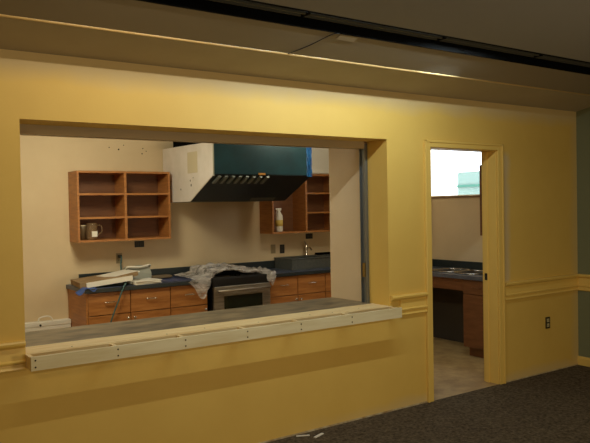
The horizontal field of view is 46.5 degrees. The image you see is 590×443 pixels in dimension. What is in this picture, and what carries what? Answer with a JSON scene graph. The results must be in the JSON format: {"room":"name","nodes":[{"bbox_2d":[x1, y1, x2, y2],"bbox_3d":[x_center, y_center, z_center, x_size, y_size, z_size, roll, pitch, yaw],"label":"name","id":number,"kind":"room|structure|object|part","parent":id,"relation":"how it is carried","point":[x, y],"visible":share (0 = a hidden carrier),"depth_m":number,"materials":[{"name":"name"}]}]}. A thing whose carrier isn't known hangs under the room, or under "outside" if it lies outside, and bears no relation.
{"room":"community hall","nodes":[
{"label":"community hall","id":0,"kind":"room"},
{"bbox_2d":[92,231,97,236],"bbox_3d":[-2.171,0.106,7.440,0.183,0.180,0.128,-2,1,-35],"label":"label","id":1,"kind":"object","parent":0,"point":[94,233],"visible":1,"depth_m":7.38,"materials":[{"name":"white paper"}]},
{"bbox_2d":[20,135,329,322],"bbox_3d":[-1.808,0.175,8.008,5.820,2.800,0.100,-2,1,-35],"label":"wall","id":2,"kind":"structure","parent":0,"point":[202,233],"depth_m":7.70,"materials":[{"name":"beige paint"}]},
{"bbox_2d":[110,255,126,321],"bbox_3d":[-1.873,0.995,7.406,0.188,1.222,0.858,-1,1,-5],"label":"power cord","id":3,"kind":"object","parent":2,"relation":"hanging from","point":[119,256],"visible":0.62,"depth_m":7.13,"materials":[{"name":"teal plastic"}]},
{"bbox_2d":[116,253,121,263],"bbox_3d":[-1.998,0.418,7.810,0.072,0.116,0.009,-2,1,-35],"label":"wall outlet","id":4,"kind":"object","parent":2,"relation":"attached to","point":[117,254],"visible":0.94,"depth_m":7.80,"materials":[{"name":"brown plastic"}]},
{"bbox_2d":[68,170,170,242],"bbox_3d":[-1.942,-0.172,7.663,1.060,0.762,0.303,-2,1,-35],"label":"wall shelf","id":5,"kind":"object","parent":2,"relation":"attached to","point":[117,205],"visible":1,"depth_m":7.70,"materials":[{"name":"brown wood"}]},
{"bbox_3d":[-2.368,-0.158,7.366,0.022,0.762,0.303,-2,1,-35],"label":"panel","id":6,"kind":"part","parent":5,"relation":"part of","materials":[{"name":"brown wood"}]},
{"bbox_2d":[80,225,85,239],"bbox_3d":[-2.279,0.119,7.379,0.074,0.160,0.073,-2,1,-35],"label":"plastic cup","id":7,"kind":"object","parent":5,"relation":"on","point":[82,227],"visible":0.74,"depth_m":7.35,"materials":[{"name":"brown"}]},
{"bbox_3d":[-2.156,-0.294,7.507,0.494,0.022,0.289,-2,1,-35],"label":"shelf","id":8,"kind":"part","parent":5,"relation":"part of","materials":[{"name":"brown wood"}]},
{"bbox_3d":[-2.151,-0.041,7.512,0.494,0.022,0.289,-2,1,-35],"label":"shelf","id":9,"kind":"part","parent":5,"relation":"part of","materials":[{"name":"brown wood"}]},
{"bbox_3d":[-2.026,-0.172,7.782,1.016,0.718,0.012,-2,1,-35],"label":"panel","id":10,"kind":"part","parent":5,"relation":"part of","materials":[{"name":"brown wood"}]},
{"bbox_3d":[-1.949,-0.541,7.655,1.016,0.022,0.303,-2,1,-35],"label":"panel","id":11,"kind":"part","parent":5,"relation":"part of","materials":[{"name":"brown wood"}]},
{"bbox_3d":[-1.935,0.198,7.671,1.016,0.022,0.303,-2,1,-35],"label":"panel","id":12,"kind":"part","parent":5,"relation":"part of","materials":[{"name":"brown wood"}]},
{"bbox_3d":[-1.728,-0.308,7.806,0.494,0.022,0.289,-2,1,-35],"label":"shelf","id":13,"kind":"part","parent":5,"relation":"part of","materials":[{"name":"brown wood"}]},
{"bbox_3d":[-1.723,-0.055,7.811,0.494,0.022,0.289,-2,1,-35],"label":"shelf","id":14,"kind":"part","parent":5,"relation":"part of","materials":[{"name":"brown wood"}]},
{"bbox_3d":[-1.517,-0.186,7.960,0.022,0.762,0.303,-2,1,-35],"label":"panel","id":15,"kind":"part","parent":5,"relation":"part of","materials":[{"name":"brown wood"}]},
{"bbox_2d":[79,267,187,277],"bbox_3d":[-1.836,0.612,7.916,1.305,0.102,0.020,-2,1,-35],"label":"backsplash","id":16,"kind":"structure","parent":2,"relation":"attached to","point":[175,270],"depth_m":8.10,"materials":[{"name":"grey"}]},
{"bbox_2d":[134,241,143,246],"bbox_3d":[-1.799,0.261,7.947,0.116,0.072,0.009,-2,1,-35],"label":"wall outlet","id":17,"kind":"object","parent":2,"relation":"attached to","point":[137,243],"visible":1,"depth_m":7.95,"materials":[{"name":"black plastic"}]},
{"bbox_2d":[187,263,243,273],"bbox_3d":[-0.979,0.584,8.513,0.785,0.102,0.020,-2,1,-35],"label":"backsplash strip","id":18,"kind":"object","parent":2,"relation":"attached to","point":[238,264],"visible":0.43,"depth_m":8.53,"materials":[{"name":"grey"}]},
{"bbox_2d":[163,142,311,202],"bbox_3d":[-0.682,-0.735,7.946,1.259,1.000,1.268,-2,1,-35],"label":"range hood","id":19,"kind":"object","parent":2,"relation":"attached to","point":[199,172],"visible":0.87,"depth_m":7.54,"materials":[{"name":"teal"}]},
{"bbox_3d":[-1.196,-0.533,7.606,0.012,0.630,1.242,-2,1,-35],"label":"panel","id":20,"kind":"part","parent":19,"relation":"part of","materials":[{"name":"beige paint"}]},
{"bbox_3d":[-0.354,-0.677,7.430,1.174,0.335,0.005,-2,1,-35],"label":"panel","id":21,"kind":"part","parent":19,"relation":"part of","materials":[{"name":"metal"}]},
{"bbox_3d":[-0.381,-0.263,8.031,0.330,0.033,0.062,-2,1,-35],"label":"rating plate","id":22,"kind":"part","parent":19,"relation":"part of","materials":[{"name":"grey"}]},
{"bbox_2d":[244,260,274,269],"bbox_3d":[-0.042,0.553,9.166,1.500,0.102,0.020,-2,1,-35],"label":"backsplash","id":23,"kind":"structure","parent":2,"relation":"attached to","point":[264,264],"depth_m":8.88,"materials":[{"name":"grey"}]},
{"bbox_2d":[271,244,275,253],"bbox_3d":[-0.285,0.360,9.002,0.072,0.116,0.014,-2,1,-35],"label":"wall switch","id":24,"kind":"object","parent":2,"relation":"attached to","point":[272,246],"visible":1,"depth_m":9.00,"materials":[{"name":"brown plastic"}]},
{"bbox_2d":[280,244,283,252],"bbox_3d":[-0.170,0.362,9.085,0.072,0.116,0.009,-2,1,-35],"label":"wall outlet","id":25,"kind":"object","parent":2,"relation":"attached to","point":[282,245],"visible":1,"depth_m":9.08,"materials":[{"name":"black plastic"}]},
{"bbox_2d":[259,174,329,233],"bbox_3d":[0.061,-0.237,9.059,1.060,0.762,0.303,-2,1,-35],"label":"wall shelf","id":26,"kind":"object","parent":2,"relation":"attached to","point":[307,209],"visible":0.58,"depth_m":9.12,"materials":[{"name":"brown wood"}]},
{"bbox_3d":[-0.364,-0.224,8.763,0.022,0.762,0.303,-2,1,-35],"label":"panel","id":27,"kind":"part","parent":26,"relation":"part of","materials":[{"name":"brown wood"}]},
{"bbox_2d":[275,208,282,231],"bbox_3d":[-0.205,-0.020,8.812,0.099,0.302,0.098,-2,1,-35],"label":"spray bottle","id":28,"kind":"object","parent":26,"relation":"on","point":[278,218],"visible":1,"depth_m":8.78,"materials":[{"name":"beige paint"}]},
{"bbox_3d":[-0.022,-0.238,9.179,1.016,0.718,0.012,-2,1,-35],"label":"panel","id":29,"kind":"part","parent":26,"relation":"part of","materials":[{"name":"brown wood"}]},
{"bbox_3d":[0.068,0.132,9.067,1.016,0.022,0.303,-2,1,-35],"label":"panel","id":30,"kind":"part","parent":26,"relation":"part of","materials":[{"name":"brown wood"}]},
{"bbox_3d":[0.276,-0.374,9.202,0.494,0.022,0.289,-2,1,-35],"label":"shelf","id":31,"kind":"part","parent":26,"relation":"part of","materials":[{"name":"brown wood"}]},
{"bbox_3d":[0.280,-0.121,9.207,0.494,0.022,0.289,-2,1,-35],"label":"shelf","id":32,"kind":"part","parent":26,"relation":"part of","materials":[{"name":"brown wood"}]},
{"bbox_3d":[0.054,-0.607,9.052,1.016,0.022,0.303,-2,1,-35],"label":"panel","id":33,"kind":"part","parent":26,"relation":"part of","materials":[{"name":"brown wood"}]},
{"bbox_3d":[0.487,-0.252,9.356,0.022,0.762,0.303,-2,1,-35],"label":"panel","id":34,"kind":"part","parent":26,"relation":"part of","materials":[{"name":"brown wood"}]},
{"bbox_2d":[306,233,312,238],"bbox_3d":[0.194,0.198,9.336,0.116,0.072,0.009,-2,1,-35],"label":"wall outlet","id":35,"kind":"object","parent":2,"relation":"attached to","point":[309,235],"visible":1,"depth_m":9.34,"materials":[{"name":"black plastic"}]},
{"bbox_2d":[311,148,328,173],"bbox_3d":[0.058,-0.861,9.035,1.060,0.480,0.330,-2,1,-35],"label":"wall","id":36,"kind":"structure","parent":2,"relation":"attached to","point":[320,156],"depth_m":9.06,"materials":[{"name":"beige paint"}]},
{"bbox_2d":[0,49,577,442],"bbox_3d":[-1.104,0.310,4.521,9.740,2.650,0.245,-2,1,-35],"label":"wall","id":37,"kind":"structure","parent":0,"point":[258,390],"depth_m":5.13,"materials":[{"name":"yellow paint"}]},
{"bbox_2d":[0,340,25,373],"bbox_3d":[-3.293,0.841,2.827,4.185,0.176,0.037,-2,1,-35],"label":"trim","id":38,"kind":"structure","parent":37,"relation":"attached to","point":[12,354],"depth_m":3.98,"materials":[{"name":"orange paint"}]},
{"bbox_2d":[20,124,363,149],"bbox_3d":[-0.592,-0.664,5.075,2.813,0.165,0.089,-2,1,-35],"label":"rail","id":39,"kind":"object","parent":37,"relation":"attached to","point":[25,129],"visible":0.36,"depth_m":4.86,"materials":[{"name":"yellow paint"}]},
{"bbox_2d":[25,303,386,353],"bbox_3d":[-0.460,0.747,4.949,2.881,0.024,0.202,-2,1,-35],"label":"plank","id":40,"kind":"object","parent":37,"relation":"on","point":[64,345],"visible":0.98,"depth_m":4.75,"materials":[{"name":"brown wood"}]},
{"bbox_2d":[25,306,401,371],"bbox_3d":[-0.358,0.778,4.810,2.900,0.081,0.140,-2,1,-35],"label":"ledge","id":41,"kind":"object","parent":37,"relation":"attached to","point":[37,361],"visible":1,"depth_m":4.55,"materials":[{"name":"beige wood"}]},
{"bbox_2d":[0,0,589,111],"bbox_3d":[-0.856,-1.201,4.093,9.740,0.380,0.720,-2,1,-35],"label":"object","id":42,"kind":"structure","parent":37,"relation":"attached to","point":[136,16],"depth_m":4.50,"materials":[{"name":"paint"}]},
{"bbox_2d":[259,401,426,442],"bbox_3d":[-1.930,1.660,3.805,7.495,0.012,0.004,-2,1,-35],"label":"baseboard","id":43,"kind":"structure","parent":37,"relation":"attached to","point":[425,401],"depth_m":5.40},
{"bbox_2d":[336,35,358,41],"bbox_3d":[0.345,-1.207,4.531,0.150,0.020,0.056,-2,1,-35],"label":"tape","id":44,"kind":"object","parent":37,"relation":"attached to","point":[341,37],"visible":1,"depth_m":4.53,"materials":[{"name":"beige"}]},
{"bbox_2d":[390,295,401,301],"bbox_3d":[0.843,0.643,5.709,0.104,0.053,0.037,-2,1,-35],"label":"trim","id":45,"kind":"structure","parent":37,"relation":"attached to","point":[396,298],"depth_m":5.70,"materials":[{"name":"orange paint"}]},
{"bbox_2d":[400,292,428,315],"bbox_3d":[1.012,0.699,5.828,0.305,0.176,0.037,-2,1,-35],"label":"trim","id":46,"kind":"structure","parent":37,"relation":"attached to","point":[414,303],"depth_m":5.83,"materials":[{"name":"orange paint"}]},
{"bbox_2d":[423,140,505,402],"bbox_3d":[1.504,0.418,6.279,1.032,2.265,0.196,-2,1,-35],"label":"door frame","id":47,"kind":"structure","parent":37,"relation":"attached to","point":[427,144],"depth_m":6.48,"materials":[{"name":"orange paint"}]},
{"bbox_2d":[505,274,578,300],"bbox_3d":[2.489,0.651,6.857,1.193,0.176,0.037,-2,1,-35],"label":"trim","id":48,"kind":"structure","parent":37,"relation":"attached to","point":[528,288],"depth_m":6.82,"materials":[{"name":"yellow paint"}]},
{"bbox_2d":[506,364,577,382],"bbox_3d":[2.487,1.514,6.883,1.213,0.012,0.004,-2,1,-35],"label":"baseboard","id":49,"kind":"structure","parent":37,"relation":"attached to","point":[574,364],"depth_m":6.83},
{"bbox_2d":[545,317,549,328],"bbox_3d":[2.545,1.018,6.916,0.072,0.116,0.009,-2,1,-35],"label":"wall outlet","id":50,"kind":"object","parent":37,"relation":"attached to","point":[547,319],"visible":1,"depth_m":6.91,"materials":[{"name":"black plastic"}]},
{"bbox_2d":[0,14,589,95],"bbox_3d":[-0.818,-1.093,4.044,9.740,0.020,0.020,-2,1,-35],"label":"trim","id":51,"kind":"structure","parent":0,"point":[1,15],"depth_m":4.41,"materials":[{"name":"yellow paint"}]},
{"bbox_2d":[329,142,366,301],"bbox_3d":[0.504,0.171,6.175,0.130,2.800,0.450,-2,1,-35],"label":"wall","id":52,"kind":"structure","parent":0,"point":[344,186],"depth_m":6.13,"materials":[{"name":"beige paint"}]},
{"bbox_2d":[359,143,369,302],"bbox_3d":[0.590,0.016,5.902,0.032,1.361,0.088,-2,1,-35],"label":"guide","id":53,"kind":"object","parent":52,"relation":"attached to","point":[363,166],"visible":0.88,"depth_m":5.90,"materials":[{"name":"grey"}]},
{"bbox_2d":[253,0,589,61],"bbox_3d":[1.261,-1.266,1.052,9.980,0.200,6.070,-2,1,-35],"label":"ceiling","id":54,"kind":"structure","parent":0,"point":[560,28],"depth_m":4.14,"materials":[{"name":"grey paint"}]},
{"bbox_2d":[137,0,589,74],"bbox_3d":[-0.563,-1.285,3.669,9.740,0.204,0.310,-2,1,-35],"label":"ceiling track","id":55,"kind":"object","parent":54,"relation":"in","point":[248,9],"visible":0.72,"depth_m":4.51,"materials":[{"name":"black metal"}]},
{"bbox_2d":[288,33,338,53],"bbox_3d":[0.118,-1.163,4.496,0.361,0.102,0.021,-1,1,23],"label":"wire","id":56,"kind":"object","parent":55,"relation":"hanging from","point":[334,33],"visible":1,"depth_m":4.50,"materials":[{"name":"black plastic"}]},
{"bbox_2d":[267,337,589,442],"bbox_3d":[0.039,1.698,2.946,9.740,0.100,10.336,-2,1,-35],"label":"floor","id":57,"kind":"structure","parent":0,"point":[553,406],"depth_m":5.60,"materials":[{"name":"carpet"}]},
{"bbox_2d":[25,315,70,331],"bbox_3d":[-2.755,1.304,7.227,0.783,0.609,0.106,-2,1,-35],"label":"case","id":58,"kind":"object","parent":57,"relation":"on","point":[38,325],"visible":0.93,"depth_m":7.27,"materials":[{"name":"beige paint"}]},
{"bbox_3d":[-2.760,1.085,7.224,0.783,0.048,0.102,-2,1,-35],"label":"lid","id":59,"kind":"part","parent":58,"relation":"part of","materials":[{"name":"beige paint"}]},
{"bbox_2d":[68,289,130,326],"bbox_3d":[-2.088,1.160,7.365,0.472,0.868,0.644,-2,1,-35],"label":"base cabinet","id":60,"kind":"object","parent":57,"relation":"on","point":[91,308],"visible":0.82,"depth_m":7.13,"materials":[{"name":"brown wood"}]},
{"bbox_3d":[-2.285,1.166,7.250,0.018,0.868,0.606,-2,1,-35],"label":"panel","id":61,"kind":"part","parent":60,"relation":"part of","materials":[{"name":"brown wood"}]},
{"bbox_3d":[-1.928,0.849,7.136,0.446,0.230,0.019,-2,1,-35],"label":"drawer","id":62,"kind":"part","parent":60,"relation":"part of","materials":[{"name":"brown wood"}]},
{"bbox_3d":[-1.921,1.228,7.144,0.446,0.514,0.019,-2,1,-35],"label":"door","id":63,"kind":"part","parent":60,"relation":"part of","materials":[{"name":"brown wood"}]},
{"bbox_2d":[66,267,211,293],"bbox_3d":[-1.715,0.637,7.621,1.445,0.144,0.644,-2,1,-35],"label":"countertop","id":64,"kind":"structure","parent":60,"relation":"on","point":[175,270],"depth_m":7.46,"materials":[{"name":"stone"}]},
{"bbox_2d":[75,287,96,295],"bbox_3d":[-2.122,0.705,6.979,0.200,0.073,0.100,-2,1,-35],"label":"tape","id":65,"kind":"object","parent":64,"relation":"on","point":[80,292],"visible":1,"depth_m":6.95,"materials":[{"name":"blue plastic"}]},
{"bbox_2d":[71,274,132,287],"bbox_3d":[-2.063,0.622,7.326,0.547,0.104,0.477,-2,1,-29],"label":"carton","id":66,"kind":"object","parent":64,"relation":"on","point":[91,281],"visible":0.83,"depth_m":7.16,"materials":[{"name":"cardboard"}]},
{"bbox_2d":[98,269,139,277],"bbox_3d":[-1.911,0.582,7.417,0.344,0.089,0.344,-2,2,-42],"label":"carton","id":67,"kind":"object","parent":66,"relation":"on","point":[120,272],"visible":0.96,"depth_m":7.38,"materials":[{"name":"white cardboard"}]},
{"bbox_2d":[123,264,151,278],"bbox_3d":[-1.771,0.572,7.711,0.299,0.184,0.162,-2,1,-35],"label":"canvas bag","id":68,"kind":"object","parent":64,"relation":"on","point":[145,272],"visible":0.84,"depth_m":7.68,"materials":[{"name":"grey fabric"}]},
{"bbox_2d":[127,278,161,284],"bbox_3d":[-1.644,0.649,7.460,0.346,0.036,0.310,-2,1,-35],"label":"paper stack","id":69,"kind":"object","parent":64,"relation":"on","point":[142,281],"visible":0.88,"depth_m":7.38,"materials":[{"name":"beige paper"}]},
{"bbox_2d":[161,276,195,281],"bbox_3d":[-1.406,0.654,7.787,0.700,0.003,0.511,-2,1,-35],"label":"protective film","id":70,"kind":"object","parent":64,"relation":"on","point":[178,278],"visible":0.52,"depth_m":7.77,"materials":[{"name":"plastic"}]},
{"bbox_2d":[152,274,171,278],"bbox_3d":[-1.552,0.633,7.890,0.262,0.035,0.125,-2,1,-35],"label":"parcel","id":71,"kind":"object","parent":70,"relation":"on","point":[162,275],"visible":0.66,"depth_m":7.85,"materials":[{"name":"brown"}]},
{"bbox_2d":[130,287,169,319],"bbox_3d":[-1.707,1.147,7.631,0.454,0.868,0.644,-2,1,-35],"label":"base cabinet","id":72,"kind":"object","parent":57,"relation":"on","point":[148,302],"visible":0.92,"depth_m":7.38,"materials":[{"name":"brown wood"}]},
{"bbox_3d":[-1.547,1.216,7.405,0.446,0.514,0.019,-2,1,-35],"label":"door","id":73,"kind":"part","parent":72,"relation":"part of","materials":[{"name":"brown wood"}]},
{"bbox_2d":[169,283,206,315],"bbox_3d":[-1.333,1.135,7.891,0.452,0.868,0.644,-2,1,-35],"label":"base cabinet","id":74,"kind":"object","parent":57,"relation":"on","point":[184,299],"visible":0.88,"depth_m":7.63,"materials":[{"name":"brown wood"}]},
{"bbox_3d":[-1.174,1.204,7.665,0.444,0.514,0.019,-2,1,-35],"label":"door","id":75,"kind":"part","parent":74,"relation":"part of","materials":[{"name":"brown wood"}]},
{"bbox_2d":[190,270,270,310],"bbox_3d":[-0.759,1.059,8.229,0.760,0.905,0.689,-2,1,-35],"label":"stove","id":76,"kind":"object","parent":57,"relation":"on","point":[229,289],"visible":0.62,"depth_m":7.98,"materials":[{"name":"black metal"}]},
{"bbox_2d":[173,262,275,298],"bbox_3d":[-0.888,0.667,8.147,1.178,0.367,0.702,-2,1,-35],"label":"plastic sheet","id":77,"kind":"object","parent":76,"relation":"on","point":[201,276],"visible":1,"depth_m":8.00,"materials":[{"name":"beige"}]},
{"bbox_2d":[190,273,266,279],"bbox_3d":[-0.792,0.642,8.256,0.760,0.018,0.600,-2,1,-35],"label":"cooktop","id":78,"kind":"object","parent":76,"relation":"in","point":[218,276],"depth_m":8.07,"materials":[{"name":"black glass"}]},
{"bbox_3d":[-0.625,0.688,8.018,0.760,0.080,0.021,-2,1,-35],"label":"control panel","id":79,"kind":"part","parent":76,"relation":"part of","materials":[{"name":"black plastic"}]},
{"bbox_3d":[-0.612,1.034,8.016,0.754,0.598,0.044,-2,1,-35],"label":"oven door","id":80,"kind":"part","parent":76,"relation":"part of","materials":[{"name":"silver metal"}]},
{"bbox_3d":[-0.586,0.782,7.966,0.700,0.027,0.064,-2,1,-35],"label":"handle","id":81,"kind":"part","parent":76,"relation":"part of","materials":[{"name":"silver metal"}]},
{"bbox_2d":[269,275,297,303],"bbox_3d":[-0.294,1.101,8.615,0.418,0.868,0.644,-2,1,-35],"label":"base cabinet","id":82,"kind":"object","parent":57,"relation":"on","point":[284,289],"visible":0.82,"depth_m":8.38,"materials":[{"name":"brown wood"}]},
{"bbox_3d":[-0.135,1.170,8.389,0.410,0.514,0.019,-2,1,-35],"label":"door","id":83,"kind":"part","parent":82,"relation":"part of","materials":[{"name":"brown wood"}]},
{"bbox_2d":[244,260,330,276],"bbox_3d":[0.137,0.577,8.911,1.500,0.144,0.644,-2,1,-35],"label":"countertop","id":84,"kind":"structure","parent":82,"relation":"on","point":[270,265],"depth_m":8.71,"materials":[{"name":"stone"}]},
{"bbox_2d":[274,254,330,269],"bbox_3d":[0.220,0.530,9.069,0.924,0.142,0.412,-2,1,-35],"label":"sink basin","id":85,"kind":"object","parent":84,"relation":"in","point":[310,261],"visible":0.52,"depth_m":8.85,"materials":[{"name":"grey metal"}]},
{"bbox_2d":[304,241,311,255],"bbox_3d":[0.178,0.358,9.156,0.072,0.198,0.179,-2,1,-35],"label":"faucet","id":86,"kind":"object","parent":85,"relation":"on","point":[306,245],"visible":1,"depth_m":9.20,"materials":[{"name":"silver metal"}]},
{"bbox_2d":[315,252,329,254],"bbox_3d":[0.391,0.435,9.380,0.240,0.027,0.080,-2,1,-35],"label":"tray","id":87,"kind":"object","parent":85,"relation":"on","point":[318,253],"visible":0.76,"depth_m":9.34,"materials":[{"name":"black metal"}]},
{"bbox_2d":[297,273,324,300],"bbox_3d":[0.053,1.089,8.857,0.426,0.868,0.644,-2,1,-35],"label":"base cabinet","id":88,"kind":"object","parent":57,"relation":"on","point":[310,286],"visible":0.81,"depth_m":8.61,"materials":[{"name":"brown wood"}]},
{"bbox_3d":[0.213,1.158,8.632,0.418,0.514,0.019,-2,1,-35],"label":"door","id":89,"kind":"part","parent":88,"relation":"part of","materials":[{"name":"brown wood"}]},
{"bbox_2d":[325,272,330,297],"bbox_3d":[0.405,1.078,9.102,0.428,0.868,0.644,-2,1,-35],"label":"base cabinet","id":90,"kind":"object","parent":57,"relation":"on","point":[327,275],"visible":0.11,"depth_m":8.77,"materials":[{"name":"brown wood"}]},
{"bbox_3d":[0.558,0.767,8.869,0.420,0.230,0.019,-2,1,-35],"label":"drawer","id":91,"kind":"part","parent":90,"relation":"part of","materials":[{"name":"brown wood"}]},
{"bbox_3d":[0.565,1.147,8.877,0.420,0.514,0.019,-2,1,-35],"label":"door","id":92,"kind":"part","parent":90,"relation":"part of","materials":[{"name":"brown wood"}]},
{"bbox_2d":[432,287,463,342],"bbox_3d":[2.069,1.125,8.474,0.020,0.740,1.046,-2,1,-35],"label":"panel","id":93,"kind":"object","parent":57,"relation":"on","point":[448,322],"visible":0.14,"depth_m":8.66,"materials":[{"name":"brown"}]},
{"bbox_2d":[463,279,483,357],"bbox_3d":[2.353,1.075,7.544,0.651,0.868,0.800,-2,1,-35],"label":"base cabinet","id":94,"kind":"object","parent":57,"relation":"on","point":[472,289],"visible":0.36,"depth_m":7.59,"materials":[{"name":"brown wood"}]},
{"bbox_2d":[432,259,482,280],"bbox_3d":[2.053,0.567,7.957,0.643,0.134,1.868,-2,1,-35],"label":"countertop","id":95,"kind":"structure","parent":94,"relation":"on","point":[436,263],"depth_m":8.33,"materials":[{"name":"stone"}]},
{"bbox_2d":[432,276,463,290],"bbox_3d":[1.817,0.718,8.295,0.575,0.170,1.046,-2,1,-35],"label":"apron panel","id":96,"kind":"object","parent":95,"relation":"attached to","point":[437,282],"visible":0.29,"depth_m":7.89,"materials":[{"name":"brown wood"}]},
{"bbox_2d":[432,268,482,274],"bbox_3d":[1.966,0.668,8.057,0.426,0.184,0.732,-2,1,-35],"label":"double sink","id":97,"kind":"object","parent":95,"relation":"in","point":[449,270],"visible":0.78,"depth_m":8.10,"materials":[{"name":"silver metal"}]},
{"bbox_3d":[1.863,0.674,8.205,0.356,0.169,0.306,-2,1,-35],"label":"bowl","id":98,"kind":"part","parent":97,"relation":"part of","materials":[{"name":"silver metal"}]},
{"bbox_3d":[2.069,0.677,7.910,0.356,0.169,0.306,-2,1,-35],"label":"bowl","id":99,"kind":"part","parent":97,"relation":"part of","materials":[{"name":"silver metal"}]},
{"bbox_3d":[2.000,0.728,7.538,0.019,0.150,0.391,-2,1,-35],"label":"drawer","id":100,"kind":"part","parent":94,"relation":"part of","materials":[{"name":"brown wood"}]},
{"bbox_2d":[432,107,589,357],"bbox_3d":[4.388,0.094,5.255,0.120,2.850,9.170,-2,1,-35],"label":"wall","id":101,"kind":"structure","parent":0,"point":[456,236],"depth_m":8.26,"materials":[{"name":"beige paint"}]},
{"bbox_2d":[431,194,479,197],"bbox_3d":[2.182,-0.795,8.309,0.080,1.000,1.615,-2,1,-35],"label":"window sill","id":102,"kind":"structure","parent":101,"relation":"in","point":[472,195],"depth_m":8.55,"materials":[{"name":"beige paint"}]},
{"bbox_2d":[432,259,482,269],"bbox_3d":[2.308,0.537,8.135,0.020,0.092,1.868,-2,1,-35],"label":"backsplash","id":103,"kind":"structure","parent":101,"relation":"attached to","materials":[{"name":"grey"}]},
{"bbox_2d":[479,165,481,235],"bbox_3d":[2.460,-0.243,7.633,0.302,0.805,0.780,-2,1,-35],"label":"upper cabinet","id":104,"kind":"object","parent":101,"relation":"attached to","point":[480,167],"visible":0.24,"depth_m":7.85,"materials":[{"name":"brown wood"}]},
{"bbox_2d":[578,274,589,290],"bbox_3d":[4.955,0.658,4.332,0.037,0.176,7.000,-2,1,-35],"label":"trim","id":105,"kind":"structure","parent":101,"relation":"attached to","point":[583,279],"depth_m":7.13,"materials":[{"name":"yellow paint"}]},
{"bbox_2d":[578,356,589,366],"bbox_3d":[4.978,1.482,4.355,0.016,0.092,7.000,-2,1,-35],"label":"baseboard","id":106,"kind":"structure","parent":101,"relation":"attached to","point":[584,361],"depth_m":7.17,"materials":[{"name":"orange paint"}]},
{"bbox_3d":[-0.833,1.197,5.146,3.292,0.841,0.453,-2,1,-35],"label":"wall","id":107,"kind":"structure","parent":0,"visible":0},
{"bbox_2d":[25,297,371,346],"bbox_3d":[-0.859,0.758,5.137,3.323,0.035,0.560,-2,1,-35],"label":"countertop","id":108,"kind":"structure","parent":107,"relation":"on","point":[67,334],"depth_m":5.12,"materials":[{"name":"grey laminate"}]},
{"label":"outside","id":109,"kind":"structure","parent":0,"visible":0},
{"bbox_3d":[12.407,1.163,25.991,30.000,0.150,60.000,-2,1,-35],"label":"ground","id":110,"kind":"structure","parent":109,"visible":0},
{"bbox_2d":[457,171,479,194],"bbox_3d":[7.367,0.162,13.020,3.040,2.580,8.500,-2,1,-35],"label":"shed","id":111,"kind":"object","parent":110,"relation":"on","point":[468,182],"visible":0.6,"depth_m":15.38,"materials":[{"name":"green"}]}
]}

